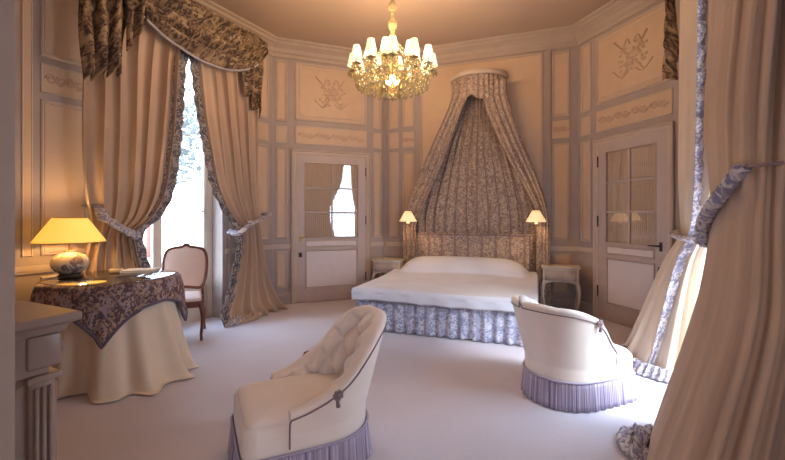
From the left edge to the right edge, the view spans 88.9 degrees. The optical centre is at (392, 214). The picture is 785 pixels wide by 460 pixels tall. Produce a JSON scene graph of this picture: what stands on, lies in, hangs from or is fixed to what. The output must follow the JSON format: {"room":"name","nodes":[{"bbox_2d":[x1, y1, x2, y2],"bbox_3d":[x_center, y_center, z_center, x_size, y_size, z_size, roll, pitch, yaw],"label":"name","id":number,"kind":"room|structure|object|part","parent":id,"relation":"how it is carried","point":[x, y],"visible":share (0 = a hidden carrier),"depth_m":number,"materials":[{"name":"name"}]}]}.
{"room":"historic interior","nodes":[
{"label":"historic interior","id":0,"kind":"room"},
{"bbox_2d":[0,0,14,459],"bbox_3d":[-1.925,-0.625,1.279,2.028,3.930,0.320,0,0,25],"label":"wall","id":1,"kind":"structure","parent":0,"point":[7,7],"depth_m":0.98,"materials":[{"name":"grey paint"}]},
{"bbox_2d":[15,0,272,317],"bbox_3d":[-2.689,-0.625,4.561,0.358,3.930,3.797,0,0,28],"label":"wall","id":2,"kind":"structure","parent":0,"point":[49,180],"depth_m":3.59,"materials":[{"name":"grey paint"}]},
{"bbox_2d":[78,0,268,118],"bbox_3d":[-2.249,-1.777,4.556,0.460,1.167,2.339,0,0,28],"label":"window valance","id":3,"kind":"object","parent":2,"relation":"attached to","point":[211,39],"visible":1,"depth_m":4.18,"materials":[{"name":"brown fabric"}]},
{"bbox_2d":[81,22,187,271],"bbox_3d":[-2.530,-0.496,4.121,0.326,3.649,1.169,0,0,30],"label":"window curtain","id":4,"kind":"object","parent":3,"relation":"hanging from","point":[132,120],"visible":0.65,"depth_m":3.99,"materials":[{"name":"beige fabric"}]},
{"bbox_3d":[-2.488,-0.498,4.342,0.165,3.646,0.739,0,0,28],"label":"ruffled trim","id":5,"kind":"part","parent":4,"relation":"part of","materials":[{"name":"fabric"}]},
{"bbox_2d":[188,54,287,326],"bbox_3d":[-1.911,-0.495,5.090,0.395,3.652,1.445,0,0,22],"label":"window curtain","id":6,"kind":"object","parent":3,"relation":"hanging from","point":[228,126],"visible":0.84,"depth_m":5.10,"materials":[{"name":"beige fabric"}]},
{"bbox_3d":[-2.061,-0.497,4.818,0.229,3.647,0.852,0,0,28],"label":"ruffled trim","id":7,"kind":"part","parent":6,"relation":"part of","materials":[{"name":"fabric"}]},
{"bbox_2d":[151,57,211,324],"bbox_3d":[-2.753,-0.370,4.653,0.080,3.420,1.440,0,0,28],"label":"window","id":8,"kind":"structure","parent":2,"relation":"in","point":[206,189],"depth_m":5.19,"materials":[{"name":"beige paint"}]},
{"bbox_3d":[-2.753,-0.370,4.653,0.080,3.420,1.440,0,0,28],"label":"frame","id":9,"kind":"part","parent":8,"relation":"part of","materials":[{"name":"beige paint"}]},
{"bbox_2d":[272,57,383,302],"bbox_3d":[-1.016,-0.625,6.398,2.265,3.930,0.350,0,0,-21],"label":"wall","id":10,"kind":"structure","parent":0,"point":[316,106],"depth_m":6.16,"materials":[{"name":"grey paint"}]},
{"bbox_2d":[276,292,290,304],"bbox_3d":[-0.959,1.250,6.248,1.765,0.180,0.031,0,0,-21],"label":"baseboard","id":11,"kind":"structure","parent":10,"relation":"attached to","point":[285,297],"depth_m":5.99,"materials":[{"name":"grey paint"}]},
{"bbox_2d":[291,149,370,303],"bbox_3d":[-0.935,0.172,6.227,1.255,2.335,0.088,0,0,-21],"label":"door","id":12,"kind":"structure","parent":10,"relation":"in","point":[331,190],"depth_m":6.24,"materials":[{"name":"paint"}]},
{"bbox_2d":[305,163,356,236],"bbox_3d":[-0.949,-0.225,6.264,0.825,1.130,0.006,0,0,-21],"label":"curtain","id":13,"kind":"object","parent":12,"relation":"hanging from","point":[330,188],"depth_m":6.25,"materials":[{"name":"beige fabric"}]},
{"bbox_3d":[-0.940,0.158,6.240,0.865,1.935,0.012,0,0,-21],"label":"moulding","id":14,"kind":"part","parent":12,"relation":"part of","materials":[{"name":"paint"}]},
{"bbox_3d":[-0.944,0.752,6.250,0.785,0.695,0.017,0,0,-21],"label":"panel","id":15,"kind":"part","parent":12,"relation":"part of","materials":[{"name":"paint"}]},
{"bbox_2d":[57,299,667,459],"bbox_3d":[-0.100,1.400,2.650,7.600,0.120,9.100,0,0,0],"label":"floor","id":16,"kind":"structure","parent":0,"point":[433,397],"depth_m":2.79,"materials":[{"name":"carpet"}]},
{"bbox_2d":[15,299,81,459],"bbox_3d":[-1.792,0.858,1.617,1.073,0.965,0.405,0,0,25],"label":"fireplace","id":17,"kind":"object","parent":16,"relation":"on","point":[39,346],"visible":0.88,"depth_m":1.48,"materials":[{"name":"beige stone"}]},
{"bbox_2d":[15,299,81,340],"bbox_3d":[-1.792,0.412,1.617,1.073,0.075,0.405,0,0,25],"label":"mantel shelf","id":18,"kind":"object","parent":17,"relation":"attached to","point":[33,321],"depth_m":1.51,"materials":[{"name":"beige stone"}]},
{"bbox_2d":[161,243,207,340],"bbox_3d":[-2.341,0.833,4.434,0.561,1.012,0.612,0,0,-18],"label":"chair","id":19,"kind":"object","parent":16,"relation":"on","point":[191,261],"visible":0.63,"depth_m":4.63,"materials":[{"name":"white fabric"}]},
{"bbox_3d":[-2.413,0.599,4.654,0.440,0.474,0.121,0,0,-18],"label":"backrest","id":20,"kind":"part","parent":19,"relation":"part of","materials":[{"name":"fabric"}]},
{"bbox_3d":[-2.410,0.635,4.647,0.491,0.617,0.164,0,0,-18],"label":"frame","id":21,"kind":"part","parent":19,"relation":"part of","materials":[{"name":"brown wood"}]},
{"bbox_3d":[-2.321,0.887,4.372,0.470,0.065,0.430,0,0,-18],"label":"seat","id":22,"kind":"part","parent":19,"relation":"part of","materials":[{"name":"white fabric"}]},
{"bbox_3d":[-2.321,0.948,4.372,0.500,0.065,0.460,0,0,-18],"label":"seat rail","id":23,"kind":"part","parent":19,"relation":"part of","materials":[{"name":"brown wood"}]},
{"bbox_3d":[-2.028,1.132,4.254,0.087,0.409,0.062,0,0,27],"label":"leg","id":24,"kind":"part","parent":19,"relation":"part of","materials":[{"name":"brown wood"}]},
{"bbox_2d":[228,305,386,459],"bbox_3d":[-0.447,0.952,2.243,0.864,0.776,0.666,0,0,-26],"label":"slipper chair","id":25,"kind":"object","parent":16,"relation":"on","point":[313,407],"visible":1,"depth_m":2.07,"materials":[{"name":"beige fabric"}]},
{"bbox_3d":[-0.493,0.977,2.221,0.666,0.071,0.519,0,0,-26],"label":"seat","id":26,"kind":"part","parent":25,"relation":"part of","materials":[{"name":"beige fabric"}]},
{"bbox_3d":[-0.493,1.110,2.221,0.696,0.214,0.549,0,0,-26],"label":"seat","id":27,"kind":"part","parent":25,"relation":"part of","materials":[{"name":"beige fabric"}]},
{"bbox_3d":[-0.334,0.848,2.299,0.609,0.567,0.614,0,0,-26],"label":"backrest","id":28,"kind":"part","parent":25,"relation":"part of","materials":[{"name":"beige fabric"}]},
{"bbox_2d":[372,257,405,279],"bbox_3d":[-0.050,1.010,6.236,0.486,0.651,0.400,0,0,20],"label":"bedside table","id":29,"kind":"object","parent":16,"relation":"on","point":[381,265],"visible":0.45,"depth_m":6.11,"materials":[{"name":"beige paint"}]},
{"bbox_3d":[-0.100,0.797,6.097,0.383,0.135,0.039,0,0,20],"label":"drawer","id":30,"kind":"part","parent":29,"relation":"part of","materials":[{"name":"paint"}]},
{"bbox_2d":[356,232,531,345],"bbox_3d":[0.793,0.805,5.187,2.050,1.070,1.821,0,0,20],"label":"double bed","id":31,"kind":"object","parent":16,"relation":"on","point":[462,324],"visible":0.32,"depth_m":4.51,"materials":[{"name":"beige fabric"}]},
{"bbox_2d":[351,256,537,312],"bbox_3d":[0.773,0.799,5.133,2.065,0.397,1.753,0,0,20],"label":"coverlet","id":32,"kind":"object","parent":31,"relation":"on","point":[472,283],"visible":0.96,"depth_m":4.84,"materials":[{"name":"white fabric"}]},
{"bbox_3d":[1.162,0.745,5.981,1.750,0.950,0.075,0,0,20],"label":"headboard","id":33,"kind":"part","parent":31,"relation":"part of","materials":[{"name":"beige fabric"}]},
{"bbox_2d":[541,264,580,310],"bbox_3d":[2.262,1.010,5.394,0.486,0.651,0.400,0,0,20],"label":"bedside table","id":34,"kind":"object","parent":16,"relation":"on","point":[564,273],"visible":0.91,"depth_m":5.26,"materials":[{"name":"beige paint"}]},
{"bbox_3d":[2.028,1.101,5.361,0.081,0.470,0.051,0,0,-25],"label":"leg","id":35,"kind":"part","parent":34,"relation":"part of","materials":[{"name":"beige paint"}]},
{"bbox_3d":[2.211,0.797,5.254,0.383,0.135,0.039,0,0,20],"label":"drawer","id":36,"kind":"part","parent":34,"relation":"part of","materials":[{"name":"paint"}]},
{"bbox_3d":[2.514,1.101,5.478,0.081,0.470,0.051,0,0,-25],"label":"leg","id":37,"kind":"part","parent":34,"relation":"part of","materials":[{"name":"beige paint"}]},
{"bbox_3d":[2.419,1.101,5.219,0.051,0.470,0.081,0,0,-25],"label":"leg","id":38,"kind":"part","parent":34,"relation":"part of","materials":[{"name":"beige paint"}]},
{"bbox_2d":[511,295,637,412],"bbox_3d":[1.300,0.955,3.001,0.865,0.769,0.728,0,0,-21],"label":"slipper chair","id":39,"kind":"object","parent":16,"relation":"on","point":[571,363],"visible":1,"depth_m":2.75,"materials":[{"name":"beige fabric"}]},
{"bbox_3d":[1.183,0.851,2.956,0.609,0.560,0.676,0,0,-21],"label":"backrest","id":40,"kind":"part","parent":39,"relation":"part of","materials":[{"name":"beige fabric"}]},
{"bbox_3d":[1.348,1.110,3.019,0.696,0.214,0.549,0,0,-21],"label":"seat","id":41,"kind":"part","parent":39,"relation":"part of","materials":[{"name":"beige fabric"}]},
{"bbox_3d":[1.348,0.977,3.019,0.666,0.071,0.519,0,0,-21],"label":"seat","id":42,"kind":"part","parent":39,"relation":"part of","materials":[{"name":"beige fabric"}]},
{"bbox_3d":[-2.420,0.938,3.470,0.916,0.765,0.916,0,0,0],"label":"round table","id":43,"kind":"object","parent":16,"relation":"on","visible":0},
{"bbox_2d":[49,301,198,403],"bbox_3d":[-2.293,0.939,3.401,1.362,0.780,1.086,0,0,14],"label":"tablecloth","id":44,"kind":"object","parent":43,"relation":"on","point":[150,351],"visible":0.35,"depth_m":3.02,"materials":[{"name":"beige fabric"}]},
{"bbox_2d":[30,271,187,349],"bbox_3d":[-2.415,0.765,3.474,1.108,0.453,1.096,0,0,0],"label":"throw","id":45,"kind":"object","parent":44,"relation":"on","point":[104,308],"visible":0.58,"depth_m":3.03,"materials":[{"name":"fabric"}]},
{"bbox_2d":[41,269,175,285],"bbox_3d":[-2.420,0.530,3.470,0.946,0.009,0.946,0,0,0],"label":"glass tabletop","id":46,"kind":"object","parent":45,"relation":"on","point":[103,277],"visible":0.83,"depth_m":3.31,"materials":[{"name":"clear glass"}]},
{"bbox_2d":[29,217,106,277],"bbox_3d":[-2.741,0.273,3.400,0.514,0.503,0.514,0,0,0],"label":"table lamp","id":47,"kind":"object","parent":46,"relation":"on","point":[70,263],"visible":1,"depth_m":3.29,"materials":[{"name":"fabric"}]},
{"bbox_3d":[-2.741,0.128,3.400,0.508,0.207,0.508,0,0,0],"label":"lamp shade","id":48,"kind":"part","parent":47,"relation":"part of","materials":[{"name":"yellow fabric"}]},
{"bbox_2d":[109,268,123,272],"bbox_3d":[-2.540,0.510,3.680,0.100,0.030,0.070,0,0,-17],"label":"trinket box","id":49,"kind":"object","parent":46,"relation":"on","point":[114,270],"visible":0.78,"depth_m":3.65,"materials":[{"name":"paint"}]},
{"bbox_2d":[120,268,159,272],"bbox_3d":[-2.344,0.514,3.719,0.268,0.021,0.190,0,0,-12],"label":"book","id":50,"kind":"object","parent":46,"relation":"on","point":[129,270],"visible":1,"depth_m":3.65,"materials":[{"name":"paper"}]},
{"bbox_2d":[211,0,610,51],"bbox_3d":[-0.100,-2.665,2.650,7.600,0.150,9.100,0,0,0],"label":"ceiling","id":51,"kind":"structure","parent":0,"point":[343,23],"depth_m":5.27,"materials":[{"name":"paint"}]},
{"bbox_2d":[347,0,437,100],"bbox_3d":[0.000,-1.888,4.050,0.914,1.402,0.908,0,0,0],"label":"chandelier","id":52,"kind":"object","parent":51,"relation":"hanging from","point":[393,77],"visible":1,"depth_m":3.88,"materials":[{"name":"gold glass"}]},
{"bbox_3d":[-0.400,-1.570,4.050,0.114,0.120,0.112,0,0,0],"label":"lamp shade","id":53,"kind":"part","parent":52,"relation":"part of","materials":[{"name":"white fabric"}]},
{"bbox_3d":[-0.346,-1.570,3.850,0.114,0.120,0.112,0,0,0],"label":"lamp shade","id":54,"kind":"part","parent":52,"relation":"part of","materials":[{"name":"white fabric"}]},
{"bbox_3d":[-0.200,-1.570,3.704,0.114,0.120,0.112,0,0,0],"label":"lamp shade","id":55,"kind":"part","parent":52,"relation":"part of","materials":[{"name":"white fabric"}]},
{"bbox_3d":[-0.188,-1.395,3.942,0.333,0.108,0.200,0,0,0],"label":"arm","id":56,"kind":"part","parent":52,"relation":"part of","materials":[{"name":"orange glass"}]},
{"bbox_3d":[-0.169,-1.630,4.220,0.114,0.120,0.112,0,0,0],"label":"lamp shade","id":57,"kind":"part","parent":52,"relation":"part of","materials":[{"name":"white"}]},
{"bbox_3d":[-0.108,-1.395,3.863,0.200,0.108,0.333,0,0,0],"label":"arm","id":58,"kind":"part","parent":52,"relation":"part of","materials":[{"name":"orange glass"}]},
{"bbox_3d":[-0.062,-1.630,3.818,0.114,0.120,0.112,0,0,0],"label":"lamp shade","id":59,"kind":"part","parent":52,"relation":"part of","materials":[{"name":"white fabric"}]},
{"bbox_3d":[0.000,-1.885,4.050,0.180,1.350,0.180,0,0,0],"label":"stem","id":60,"kind":"part","parent":52,"relation":"part of","materials":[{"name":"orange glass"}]},
{"bbox_3d":[0.000,-1.570,3.650,0.114,0.120,0.112,0,0,0],"label":"lamp shade","id":61,"kind":"part","parent":52,"relation":"part of","materials":[{"name":"white fabric"}]},
{"bbox_3d":[0.062,-1.630,4.282,0.114,0.120,0.112,0,0,0],"label":"lamp shade","id":62,"kind":"part","parent":52,"relation":"part of","materials":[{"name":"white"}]},
{"bbox_3d":[0.108,-1.395,3.862,0.017,0.107,0.381,0,0,-30],"label":"arm","id":63,"kind":"part","parent":52,"relation":"part of","materials":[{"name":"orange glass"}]},
{"bbox_3d":[0.169,-1.630,3.880,0.114,0.120,0.112,0,0,0],"label":"lamp shade","id":64,"kind":"part","parent":52,"relation":"part of","materials":[{"name":"white fabric"}]},
{"bbox_3d":[0.188,-1.395,3.942,0.333,0.108,0.200,0,0,0],"label":"arm","id":65,"kind":"part","parent":52,"relation":"part of","materials":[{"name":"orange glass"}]},
{"bbox_3d":[0.200,-1.570,3.704,0.114,0.120,0.112,0,0,0],"label":"lamp shade","id":66,"kind":"part","parent":52,"relation":"part of","materials":[{"name":"white fabric"}]},
{"bbox_3d":[0.346,-1.570,3.850,0.114,0.120,0.112,0,0,0],"label":"lamp shade","id":67,"kind":"part","parent":52,"relation":"part of","materials":[{"name":"white fabric"}]},
{"bbox_3d":[0.400,-1.570,4.050,0.114,0.120,0.112,0,0,0],"label":"lamp shade","id":68,"kind":"part","parent":52,"relation":"part of","materials":[{"name":"white fabric"}]},
{"bbox_2d":[383,46,577,297],"bbox_3d":[1.274,-0.625,6.210,3.405,3.930,0.358,0,0,20],"label":"wall","id":69,"kind":"structure","parent":0,"point":[542,86],"depth_m":5.80,"materials":[{"name":"grey paint"}]},
{"bbox_2d":[400,211,416,228],"bbox_3d":[0.287,0.107,6.105,0.263,0.326,0.591,0,0,20],"label":"wall lamp","id":70,"kind":"object","parent":69,"relation":"attached to","point":[407,217],"visible":0.83,"depth_m":5.88,"materials":[{"name":"beige fabric"}]},
{"bbox_3d":[0.231,0.020,5.951,0.263,0.152,0.263,0,0,20],"label":"lamp shade","id":71,"kind":"part","parent":70,"relation":"part of","materials":[{"name":"beige fabric"}]},
{"bbox_2d":[192,0,660,70],"bbox_3d":[-0.007,-2.473,3.678,5.284,0.235,5.799,0,0,28],"label":"trim","id":72,"kind":"structure","parent":69,"relation":"attached to","point":[614,12],"depth_m":5.76,"materials":[{"name":"paint"}]},
{"bbox_2d":[403,68,550,305],"bbox_3d":[1.166,-0.376,5.863,2.152,3.393,0.433,0,0,20],"label":"canopy","id":73,"kind":"object","parent":69,"relation":"attached to","point":[478,174],"visible":0.8,"depth_m":5.90,"materials":[{"name":"fabric"}]},
{"bbox_2d":[403,83,468,265],"bbox_3d":[0.614,-0.295,5.970,1.065,3.230,0.142,0,0,30],"label":"drape","id":74,"kind":"object","parent":73,"relation":"hanging from","point":[436,155],"depth_m":5.97,"materials":[{"name":"beige fabric"}]},
{"bbox_2d":[416,94,535,271],"bbox_3d":[1.222,-0.360,5.975,1.972,3.200,0.139,0,0,20],"label":"drape","id":75,"kind":"object","parent":73,"relation":"hanging from","point":[476,188],"depth_m":5.98,"materials":[{"name":"beige fabric"}]},
{"bbox_3d":[1.232,-2.035,5.840,0.866,0.076,0.433,0,0,20],"label":"crown","id":76,"kind":"part","parent":73,"relation":"part of","materials":[{"name":"paint"}]},
{"bbox_2d":[483,78,550,305],"bbox_3d":[1.721,-0.295,5.554,0.908,3.230,0.150,0,0,8],"label":"drape","id":77,"kind":"object","parent":73,"relation":"hanging from","point":[495,99],"depth_m":5.54,"materials":[{"name":"beige fabric"}]},
{"bbox_2d":[526,211,545,230],"bbox_3d":[1.971,0.104,5.491,0.263,0.326,0.591,0,0,20],"label":"wall lamp","id":78,"kind":"object","parent":69,"relation":"attached to","point":[535,216],"visible":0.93,"depth_m":5.27,"materials":[{"name":"beige fabric"}]},
{"bbox_3d":[1.915,0.017,5.337,0.263,0.152,0.263,0,0,20],"label":"lamp shade","id":79,"kind":"part","parent":78,"relation":"part of","materials":[{"name":"beige fabric"}]},
{"bbox_2d":[551,296,576,309],"bbox_3d":[1.220,1.250,6.063,2.905,0.180,0.031,0,0,20],"label":"baseboard","id":80,"kind":"structure","parent":69,"relation":"attached to","point":[557,302],"depth_m":5.62,"materials":[{"name":"grey paint"}]},
{"bbox_2d":[577,0,679,326],"bbox_3d":[2.984,-0.625,4.777,0.350,3.930,2.265,0,0,-17],"label":"wall","id":81,"kind":"structure","parent":0,"point":[622,88],"depth_m":4.91,"materials":[{"name":"grey paint"}]},
{"bbox_2d":[578,299,592,315],"bbox_3d":[2.831,1.250,4.731,0.031,0.180,1.765,0,0,-17],"label":"baseboard","id":82,"kind":"structure","parent":81,"relation":"attached to","point":[585,306],"depth_m":5.40,"materials":[{"name":"grey paint"}]},
{"bbox_2d":[593,121,674,327],"bbox_3d":[2.793,0.172,4.754,0.088,2.335,1.100,0,0,-17],"label":"door","id":83,"kind":"structure","parent":81,"relation":"in","point":[634,170],"depth_m":4.75,"materials":[{"name":"paint"}]},
{"bbox_3d":[2.818,0.752,4.761,0.017,0.695,0.630,0,0,-17],"label":"panel","id":84,"kind":"part","parent":83,"relation":"part of","materials":[{"name":"paint"}]},
{"bbox_3d":[2.807,0.158,4.758,0.012,1.935,0.710,0,0,-17],"label":"moulding","id":85,"kind":"part","parent":83,"relation":"part of","materials":[{"name":"paint"}]},
{"bbox_2d":[608,144,653,244],"bbox_3d":[2.832,-0.225,4.765,0.006,1.130,0.670,0,0,-17],"label":"curtain","id":86,"kind":"object","parent":83,"relation":"hanging from","point":[630,168],"depth_m":4.75,"materials":[{"name":"beige fabric"}]},
{"bbox_3d":[2.887,0.350,4.402,0.064,0.100,0.128,0,0,-17],"label":"handle","id":87,"kind":"part","parent":83,"relation":"part of","materials":[{"name":"metal"}]},
{"bbox_3d":[2.334,-0.625,2.388,0.348,3.930,3.860,0,0,32],"label":"wall","id":88,"kind":"structure","parent":0,"visible":0},
{"bbox_2d":[662,0,678,79],"bbox_3d":[1.957,-1.851,2.718,0.658,1.020,3.201,0,0,32],"label":"window valance","id":89,"kind":"object","parent":88,"relation":"attached to","point":[671,38],"visible":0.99,"depth_m":3.91,"materials":[{"name":"brown fabric"}]},
{"bbox_2d":[621,0,709,382],"bbox_3d":[2.305,-0.496,3.328,0.797,3.650,1.631,0,0,29],"label":"window curtain","id":90,"kind":"object","parent":89,"relation":"hanging from","point":[654,342],"visible":0.59,"depth_m":3.18,"materials":[{"name":"beige fabric"}]},
{"bbox_3d":[2.218,-0.496,2.972,0.306,3.650,0.712,0,0,8],"label":"ruffled trim","id":91,"kind":"part","parent":90,"relation":"part of","materials":[{"name":"fabric"}]},
{"bbox_2d":[616,0,784,459],"bbox_3d":[1.443,-0.496,1.831,0.622,3.650,1.569,0,0,22],"label":"window curtain","id":92,"kind":"object","parent":89,"relation":"hanging from","point":[723,398],"visible":1,"depth_m":1.40,"materials":[{"name":"beige fabric"}]},
{"bbox_3d":[1.238,-0.160,1.213,0.063,0.010,0.295,0,0,-31],"label":"tie cord","id":93,"kind":"part","parent":92,"relation":"part of","materials":[{"name":"fabric"}]},
{"label":"outside","id":94,"kind":"structure","parent":0,"visible":0},
{"bbox_3d":[0.000,1.790,3.500,28.000,0.300,25.000,0,0,0],"label":"ground","id":95,"kind":"structure","parent":94,"visible":0},
{"bbox_2d":[146,77,200,257],"bbox_3d":[-9.417,-2.124,15.519,4.883,7.535,4.991,0,0,0],"label":"tree","id":96,"kind":"object","parent":95,"relation":"on","point":[184,156],"visible":0.12,"depth_m":15.57,"materials":[{"name":"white plant"}]}
]}

